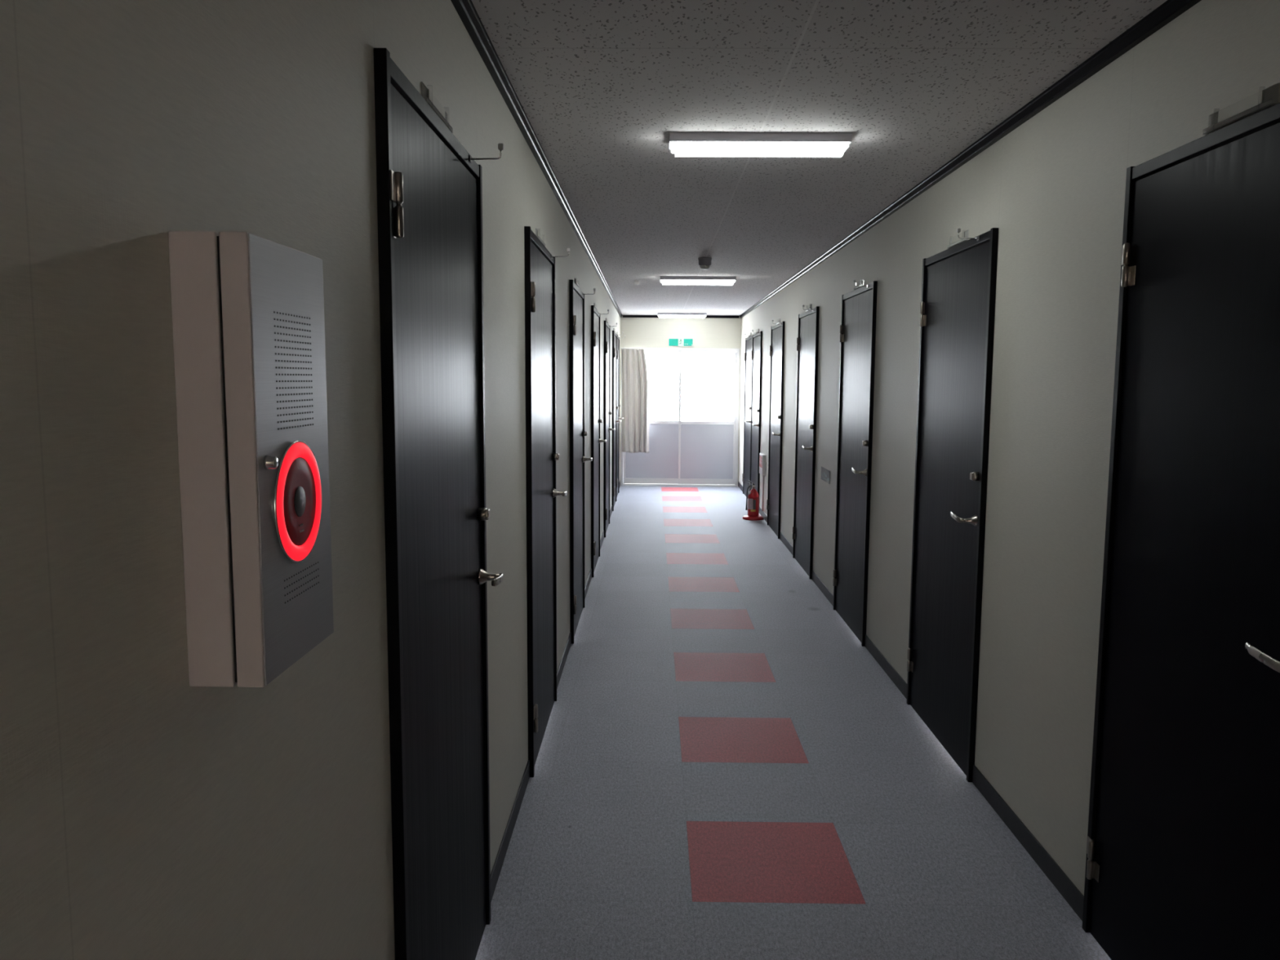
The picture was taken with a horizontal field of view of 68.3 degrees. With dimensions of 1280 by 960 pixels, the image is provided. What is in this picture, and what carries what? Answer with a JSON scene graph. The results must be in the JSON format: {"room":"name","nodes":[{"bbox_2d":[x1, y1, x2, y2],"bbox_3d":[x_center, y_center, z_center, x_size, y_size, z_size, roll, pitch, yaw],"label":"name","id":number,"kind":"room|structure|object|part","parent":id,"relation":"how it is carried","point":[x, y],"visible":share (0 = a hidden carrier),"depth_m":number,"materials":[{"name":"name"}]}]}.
{"room":"dormitory corridor","nodes":[
{"label":"dormitory corridor","id":0,"kind":"room"},
{"bbox_2d":[0,0,620,959],"bbox_3d":[-0.465,-0.140,4.201,0.120,2.380,18.370,0,6,1],"label":"wall","id":1,"kind":"structure","parent":0,"point":[146,814],"depth_m":0.94,"materials":[{"name":"paint"}]},
{"bbox_2d":[168,231,333,687],"bbox_3d":[-0.405,-0.025,1.020,0.087,0.446,0.204,0,6,1],"label":"alarm box","id":2,"kind":"object","parent":1,"relation":"attached to","point":[248,323],"visible":1,"depth_m":0.93,"materials":[{"name":"grey paint"}]},
{"bbox_3d":[-0.386,-0.025,1.020,0.027,0.446,0.204,0,6,1],"label":"cabinet door","id":3,"kind":"part","parent":2,"relation":"part of","materials":[{"name":"grey paint"}]},
{"bbox_3d":[-0.372,-0.025,1.019,0.002,0.443,0.201,0,6,1],"label":"plate","id":4,"kind":"part","parent":2,"relation":"part of","materials":[{"name":"grey metal"}]},
{"bbox_2d":[421,81,453,133],"bbox_3d":[-0.423,-0.778,1.974,0.014,0.046,0.230,0,6,1],"label":"name plate","id":5,"kind":"object","parent":1,"relation":"attached to","point":[426,94],"visible":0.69,"depth_m":1.94,"materials":[{"name":"white plastic"}]},
{"bbox_2d":[373,48,503,959],"bbox_3d":[-0.436,0.248,2.085,0.200,2.059,0.869,0,6,1],"label":"door","id":6,"kind":"structure","parent":1,"relation":"in","point":[429,187],"depth_m":1.94,"materials":[{"name":"black"}]},
{"bbox_3d":[-0.392,0.253,2.462,0.054,0.043,0.043,0,6,1],"label":"handle","id":7,"kind":"part","parent":6,"relation":"part of","materials":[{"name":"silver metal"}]},
{"bbox_3d":[-0.362,0.255,2.402,0.017,0.027,0.135,0,6,-2],"label":"lever","id":8,"kind":"part","parent":6,"relation":"part of","materials":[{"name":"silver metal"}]},
{"bbox_2d":[450,0,622,317],"bbox_3d":[-0.385,-1.300,4.015,0.030,0.034,18.250,0,6,1],"label":"trim","id":9,"kind":"structure","parent":1,"relation":"attached to","point":[466,11],"depth_m":2.99,"materials":[{"name":"black"}]},
{"bbox_2d":[535,227,545,246],"bbox_3d":[-0.398,-0.972,3.779,0.014,0.046,0.230,0,6,1],"label":"name plate","id":10,"kind":"object","parent":1,"relation":"attached to","point":[538,234],"visible":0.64,"depth_m":3.73,"materials":[{"name":"grey"}]},
{"bbox_2d":[524,226,569,777],"bbox_3d":[-0.411,0.055,3.889,0.200,2.059,0.869,0,6,1],"label":"door","id":11,"kind":"structure","parent":1,"relation":"in","point":[541,456],"depth_m":3.79,"materials":[{"name":"black"}]},
{"bbox_3d":[-0.367,0.059,4.266,0.054,0.043,0.043,0,6,1],"label":"handle","id":12,"kind":"part","parent":11,"relation":"part of","materials":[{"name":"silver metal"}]},
{"bbox_3d":[-0.336,0.062,4.206,0.017,0.027,0.135,0,6,-2],"label":"lever","id":13,"kind":"part","parent":11,"relation":"part of","materials":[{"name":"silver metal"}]},
{"bbox_2d":[490,480,620,902],"bbox_3d":[-0.410,1.015,4.263,0.006,0.070,18.250,0,6,1],"label":"baseboard","id":14,"kind":"structure","parent":1,"relation":"attached to","point":[500,859],"depth_m":3.21,"materials":[{"name":"black plastic"}]},
{"bbox_2d":[573,277,579,288],"bbox_3d":[-0.373,-1.164,5.579,0.014,0.046,0.230,0,6,1],"label":"name plate","id":15,"kind":"object","parent":1,"relation":"attached to","point":[575,281],"visible":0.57,"depth_m":5.51,"materials":[{"name":"grey metal"}]},
{"bbox_2d":[568,280,595,644],"bbox_3d":[-0.386,-0.138,5.689,0.200,2.059,0.869,0,6,1],"label":"door","id":16,"kind":"structure","parent":1,"relation":"in","point":[576,297],"depth_m":5.61,"materials":[{"name":"black metal"}]},
{"bbox_3d":[-0.342,-0.133,6.066,0.054,0.043,0.043,0,6,1],"label":"handle","id":17,"kind":"part","parent":16,"relation":"part of","materials":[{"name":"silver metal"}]},
{"bbox_2d":[591,305,608,577],"bbox_3d":[-0.360,-0.330,7.483,0.200,2.059,0.869,0,6,1],"label":"door","id":18,"kind":"structure","parent":1,"relation":"in","point":[596,420],"depth_m":7.39,"materials":[{"name":"black"}]},
{"bbox_2d":[603,320,617,537],"bbox_3d":[-0.335,-0.523,9.288,0.200,2.059,0.869,0,6,1],"label":"door","id":19,"kind":"structure","parent":1,"relation":"in","point":[606,428],"depth_m":9.19,"materials":[{"name":"black"}]},
{"bbox_2d":[611,330,622,511],"bbox_3d":[-0.310,-0.715,11.077,0.200,2.059,0.869,0,6,1],"label":"door","id":20,"kind":"structure","parent":1,"relation":"in","point":[615,407],"depth_m":11.02,"materials":[{"name":"black"}]},
{"bbox_2d":[616,335,625,497],"bbox_3d":[-0.298,-0.808,11.952,0.200,2.059,0.869,0,6,1],"label":"door","id":21,"kind":"structure","parent":1,"relation":"in","point":[618,337],"depth_m":12.18,"materials":[{"name":"black"}]},
{"bbox_2d":[619,315,741,486],"bbox_3d":[0.560,-1.105,13.261,1.677,2.380,0.120,0,6,1],"label":"wall","id":22,"kind":"structure","parent":0,"point":[639,332],"depth_m":13.10,"materials":[{"name":"paint"}]},
{"bbox_2d":[620,346,740,486],"bbox_3d":[0.556,-0.882,13.251,1.663,1.937,0.168,0,6,1],"label":"sliding door","id":23,"kind":"structure","parent":22,"relation":"in","point":[681,453],"depth_m":13.31,"materials":[{"name":"silver metal"}]},
{"bbox_2d":[621,348,649,453],"bbox_3d":[-0.066,-1.103,13.144,0.395,1.454,0.091,0,6,1],"label":"curtain","id":24,"kind":"object","parent":23,"relation":"hanging from","point":[635,406],"visible":1,"depth_m":13.14,"materials":[{"name":"fabric"}]},
{"bbox_3d":[0.173,-0.873,13.305,0.804,1.857,0.030,0,6,1],"label":"sash","id":25,"kind":"part","parent":23,"relation":"part of","materials":[{"name":"clear glass"}]},
{"bbox_3d":[0.170,-0.408,13.354,0.744,0.771,0.012,0,6,1],"label":"panel","id":26,"kind":"part","parent":23,"relation":"part of","materials":[{"name":"grey glass"}]},
{"bbox_3d":[0.553,0.079,13.318,1.603,0.012,0.020,0,6,1],"label":"sill","id":27,"kind":"part","parent":23,"relation":"part of","materials":[{"name":"silver metal"}]},
{"bbox_3d":[0.560,-1.829,13.094,1.663,0.019,0.058,0,6,1],"label":"curtain rail","id":28,"kind":"part","parent":23,"relation":"part of","materials":[{"name":"white metal"}]},
{"bbox_3d":[0.943,-0.399,13.308,0.743,0.771,0.012,0,6,1],"label":"panel","id":29,"kind":"part","parent":23,"relation":"part of","materials":[{"name":"grey glass"}]},
{"bbox_3d":[0.946,-0.864,13.258,0.803,1.857,0.030,0,6,1],"label":"sash","id":30,"kind":"part","parent":23,"relation":"part of","materials":[{"name":"clear glass"}]},
{"bbox_2d":[668,337,693,346],"bbox_3d":[0.566,-1.912,13.102,0.344,0.110,0.024,0,6,1],"label":"exit sign","id":31,"kind":"object","parent":22,"relation":"attached to","point":[672,341],"visible":1,"depth_m":13.10,"materials":[{"name":"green plastic"}]},
{"bbox_3d":[0.466,-1.912,13.099,0.129,0.098,0.002,0,6,1],"label":"green panel","id":32,"kind":"part","parent":31,"relation":"part of","materials":[{"name":"teal plastic"}]},
{"bbox_3d":[0.569,-1.912,13.098,0.077,0.098,0.002,0,6,1],"label":"pictogram panel","id":33,"kind":"part","parent":31,"relation":"part of","materials":[{"name":"white plastic"}]},
{"bbox_3d":[0.669,-1.911,13.096,0.124,0.098,0.002,0,6,1],"label":"green panel","id":34,"kind":"part","parent":31,"relation":"part of","materials":[{"name":"teal plastic"}]},
{"bbox_2d":[622,315,739,318],"bbox_3d":[0.566,-2.264,13.062,1.613,0.034,0.030,0,6,1],"label":"trim","id":35,"kind":"structure","parent":22,"relation":"attached to","point":[624,316],"depth_m":13.05,"materials":[{"name":"black"}]},
{"bbox_2d":[475,485,1111,959],"bbox_3d":[0.425,1.104,4.271,1.917,0.100,18.510,0,6,1],"label":"floor","id":36,"kind":"structure","parent":0,"point":[724,770],"depth_m":3.42,"materials":[{"name":"carpet"}]},
{"bbox_2d":[742,515,764,520],"bbox_3d":[1.225,0.403,10.215,0.232,0.036,0.232,0,6,1],"label":"stand","id":37,"kind":"object","parent":36,"relation":"on","point":[745,517],"visible":0.92,"depth_m":10.13,"materials":[{"name":"red"}]},
{"bbox_2d":[745,480,759,515],"bbox_3d":[1.218,0.196,10.196,0.144,0.381,0.126,2,6,19],"label":"fire extinguisher","id":38,"kind":"object","parent":37,"relation":"on","point":[753,498],"visible":1,"depth_m":10.15,"materials":[{"name":"red metal"}]},
{"bbox_2d":[471,0,1167,315],"bbox_3d":[0.439,-1.361,4.007,1.917,0.100,18.510,0,6,1],"label":"ceiling","id":39,"kind":"structure","parent":0,"point":[602,86],"depth_m":3.00,"materials":[{"name":"tile"}]},
{"bbox_2d":[657,312,706,318],"bbox_3d":[0.562,-2.199,12.611,0.652,0.067,0.130,0,6,1],"label":"ceiling lamp","id":40,"kind":"object","parent":39,"relation":"attached to","point":[662,315],"visible":1,"depth_m":12.56,"materials":[{"name":"white plastic"}]},
{"bbox_2d":[659,315,705,318],"bbox_3d":[0.562,-2.184,12.613,0.608,0.037,0.110,0,6,1],"label":"diffuser","id":41,"kind":"object","parent":40,"relation":"attached to","point":[660,316],"depth_m":12.56,"materials":[{"name":"white plastic"}]},
{"bbox_2d":[659,275,736,284],"bbox_3d":[0.500,-1.723,8.167,0.652,0.067,0.130,0,6,1],"label":"ceiling lamp","id":42,"kind":"object","parent":39,"relation":"attached to","point":[666,280],"visible":1,"depth_m":8.11,"materials":[{"name":"white plastic"}]},
{"bbox_2d":[662,280,733,284],"bbox_3d":[0.499,-1.708,8.168,0.608,0.037,0.110,0,6,1],"label":"diffuser","id":43,"kind":"object","parent":42,"relation":"attached to","point":[664,282],"depth_m":8.12,"materials":[{"name":"white plastic"}]},
{"bbox_2d":[697,257,711,269],"bbox_3d":[0.473,-1.579,6.885,0.100,0.081,0.100,0,6,1],"label":"smoke detector","id":44,"kind":"object","parent":39,"relation":"attached to","point":[704,263],"visible":1,"depth_m":6.85,"materials":[{"name":"grey plastic"}]},
{"bbox_2d":[669,132,852,156],"bbox_3d":[0.433,-1.217,3.444,0.652,0.067,0.130,0,6,1],"label":"ceiling lamp","id":45,"kind":"object","parent":39,"relation":"attached to","point":[682,144],"visible":1,"depth_m":3.39,"materials":[{"name":"grey plastic"}]},
{"bbox_2d":[675,142,844,156],"bbox_3d":[0.433,-1.202,3.446,0.608,0.037,0.110,0,6,1],"label":"diffuser","id":46,"kind":"object","parent":45,"relation":"attached to","point":[682,148],"depth_m":3.40,"materials":[{"name":"white plastic"}]},
{"bbox_2d":[738,0,1279,895],"bbox_3d":[1.331,-0.128,4.177,0.120,2.380,18.370,0,6,1],"label":"wall","id":47,"kind":"structure","parent":0,"point":[1053,188],"depth_m":2.98,"materials":[{"name":"paint"}]},
{"bbox_2d":[742,333,752,496],"bbox_3d":[1.379,-0.797,11.930,0.200,2.059,0.869,0,6,1],"label":"door","id":48,"kind":"structure","parent":47,"relation":"in","point":[748,340],"depth_m":12.00,"materials":[{"name":"black"}]},
{"bbox_2d":[748,329,762,494],"bbox_3d":[1.367,-0.703,11.055,0.200,2.059,0.869,0,6,1],"label":"door","id":49,"kind":"structure","parent":47,"relation":"in","point":[757,352],"depth_m":11.00,"materials":[{"name":"black"}]},
{"bbox_2d":[759,453,765,475],"bbox_3d":[1.335,-0.172,10.293,0.037,0.225,0.280,0,6,1],"label":"sign","id":50,"kind":"object","parent":47,"relation":"attached to","point":[762,456],"visible":1,"depth_m":10.17,"materials":[{"name":"white plastic"}]},
{"bbox_2d":[761,475,764,511],"bbox_3d":[1.343,0.140,10.323,0.016,0.397,0.035,0,6,1],"label":"cable cover","id":51,"kind":"object","parent":47,"relation":"attached to","point":[762,482],"visible":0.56,"depth_m":10.32,"materials":[{"name":"white plastic"}]},
{"bbox_2d":[766,320,785,538],"bbox_3d":[1.342,-0.511,9.265,0.200,2.059,0.869,0,6,1],"label":"door","id":52,"kind":"structure","parent":47,"relation":"in","point":[777,331],"depth_m":9.21,"materials":[{"name":"black"}]},
{"bbox_2d":[792,305,819,579],"bbox_3d":[1.316,-0.318,7.461,0.200,2.059,0.869,0,6,1],"label":"door","id":53,"kind":"structure","parent":47,"relation":"in","point":[807,339],"depth_m":7.41,"materials":[{"name":"black"}]},
{"bbox_2d":[805,303,812,311],"bbox_3d":[1.315,-1.345,7.351,0.014,0.046,0.230,0,6,1],"label":"name plate","id":54,"kind":"object","parent":47,"relation":"attached to","point":[809,307],"visible":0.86,"depth_m":7.29,"materials":[{"name":"grey metal"}]},
{"bbox_2d":[820,466,830,484],"bbox_3d":[1.303,-0.034,6.627,0.002,0.092,0.350,0,6,1],"label":"sticker","id":55,"kind":"object","parent":47,"relation":"attached to","point":[824,470],"visible":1,"depth_m":6.61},
{"bbox_2d":[822,472,829,480],"bbox_3d":[1.302,-0.027,6.622,0.001,0.044,0.280,0,6,1],"label":"print","id":56,"kind":"object","parent":55,"relation":"attached to","point":[828,479],"depth_m":6.61,"materials":[{"name":"grey"}]},
{"bbox_2d":[832,280,877,646],"bbox_3d":[1.291,-0.126,5.666,0.200,2.059,0.869,0,6,1],"label":"door","id":57,"kind":"structure","parent":47,"relation":"in","point":[859,306],"depth_m":5.60,"materials":[{"name":"black"}]},
{"bbox_3d":[1.216,-0.053,5.358,0.017,0.027,0.135,0,6,-2],"label":"lever","id":58,"kind":"part","parent":57,"relation":"part of","materials":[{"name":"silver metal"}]},
{"bbox_3d":[1.247,-0.042,5.299,0.054,0.043,0.043,0,6,1],"label":"handle","id":59,"kind":"part","parent":57,"relation":"part of","materials":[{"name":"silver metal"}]},
{"bbox_2d":[853,279,864,289],"bbox_3d":[1.290,-1.153,5.556,0.014,0.046,0.230,0,6,1],"label":"name plate","id":60,"kind":"object","parent":47,"relation":"attached to","point":[861,282],"visible":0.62,"depth_m":5.53,"materials":[{"name":"grey metal"}]},
{"bbox_2d":[737,481,1084,920],"bbox_3d":[1.261,1.027,4.241,0.006,0.070,18.250,0,6,1],"label":"baseboard","id":61,"kind":"structure","parent":47,"relation":"attached to","point":[1064,886],"depth_m":3.17,"materials":[{"name":"black plastic"}]},
{"bbox_2d":[906,227,998,782],"bbox_3d":[1.266,0.067,3.867,0.200,2.059,0.869,0,6,1],"label":"door","id":62,"kind":"structure","parent":47,"relation":"in","point":[957,304],"depth_m":3.78,"materials":[{"name":"black"}]},
{"bbox_3d":[1.191,0.140,3.558,0.017,0.027,0.135,0,6,-2],"label":"lever","id":63,"kind":"part","parent":62,"relation":"part of","materials":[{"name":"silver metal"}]},
{"bbox_3d":[1.221,0.151,3.499,0.054,0.043,0.043,0,6,1],"label":"handle","id":64,"kind":"part","parent":62,"relation":"part of","materials":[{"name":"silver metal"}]},
{"bbox_2d":[946,229,968,248],"bbox_3d":[1.264,-0.960,3.757,0.014,0.046,0.230,0,6,1],"label":"name plate","id":65,"kind":"object","parent":47,"relation":"attached to","point":[954,241],"visible":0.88,"depth_m":3.74,"materials":[{"name":"grey"}]},
{"bbox_2d":[739,0,1201,318],"bbox_3d":[1.262,-1.288,3.993,0.030,0.034,18.250,0,6,1],"label":"trim","id":66,"kind":"structure","parent":47,"relation":"attached to","point":[1170,10],"depth_m":2.97,"materials":[{"name":"black"}]},
{"bbox_2d":[1082,102,1279,959],"bbox_3d":[1.241,0.260,2.062,0.200,2.059,0.869,0,6,1],"label":"door","id":67,"kind":"structure","parent":47,"relation":"in","point":[1183,859],"depth_m":2.09,"materials":[{"name":"black wood"}]},
{"bbox_3d":[1.166,0.333,1.754,0.017,0.027,0.135,0,6,-2],"label":"lever","id":68,"kind":"part","parent":67,"relation":"part of","materials":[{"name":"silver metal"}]},
{"bbox_2d":[1202,83,1279,135],"bbox_3d":[1.239,-0.767,1.952,0.014,0.046,0.230,0,6,1],"label":"name plate","id":69,"kind":"object","parent":47,"relation":"attached to","point":[1263,100],"visible":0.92,"depth_m":1.93,"materials":[{"name":"grey"}]}
]}

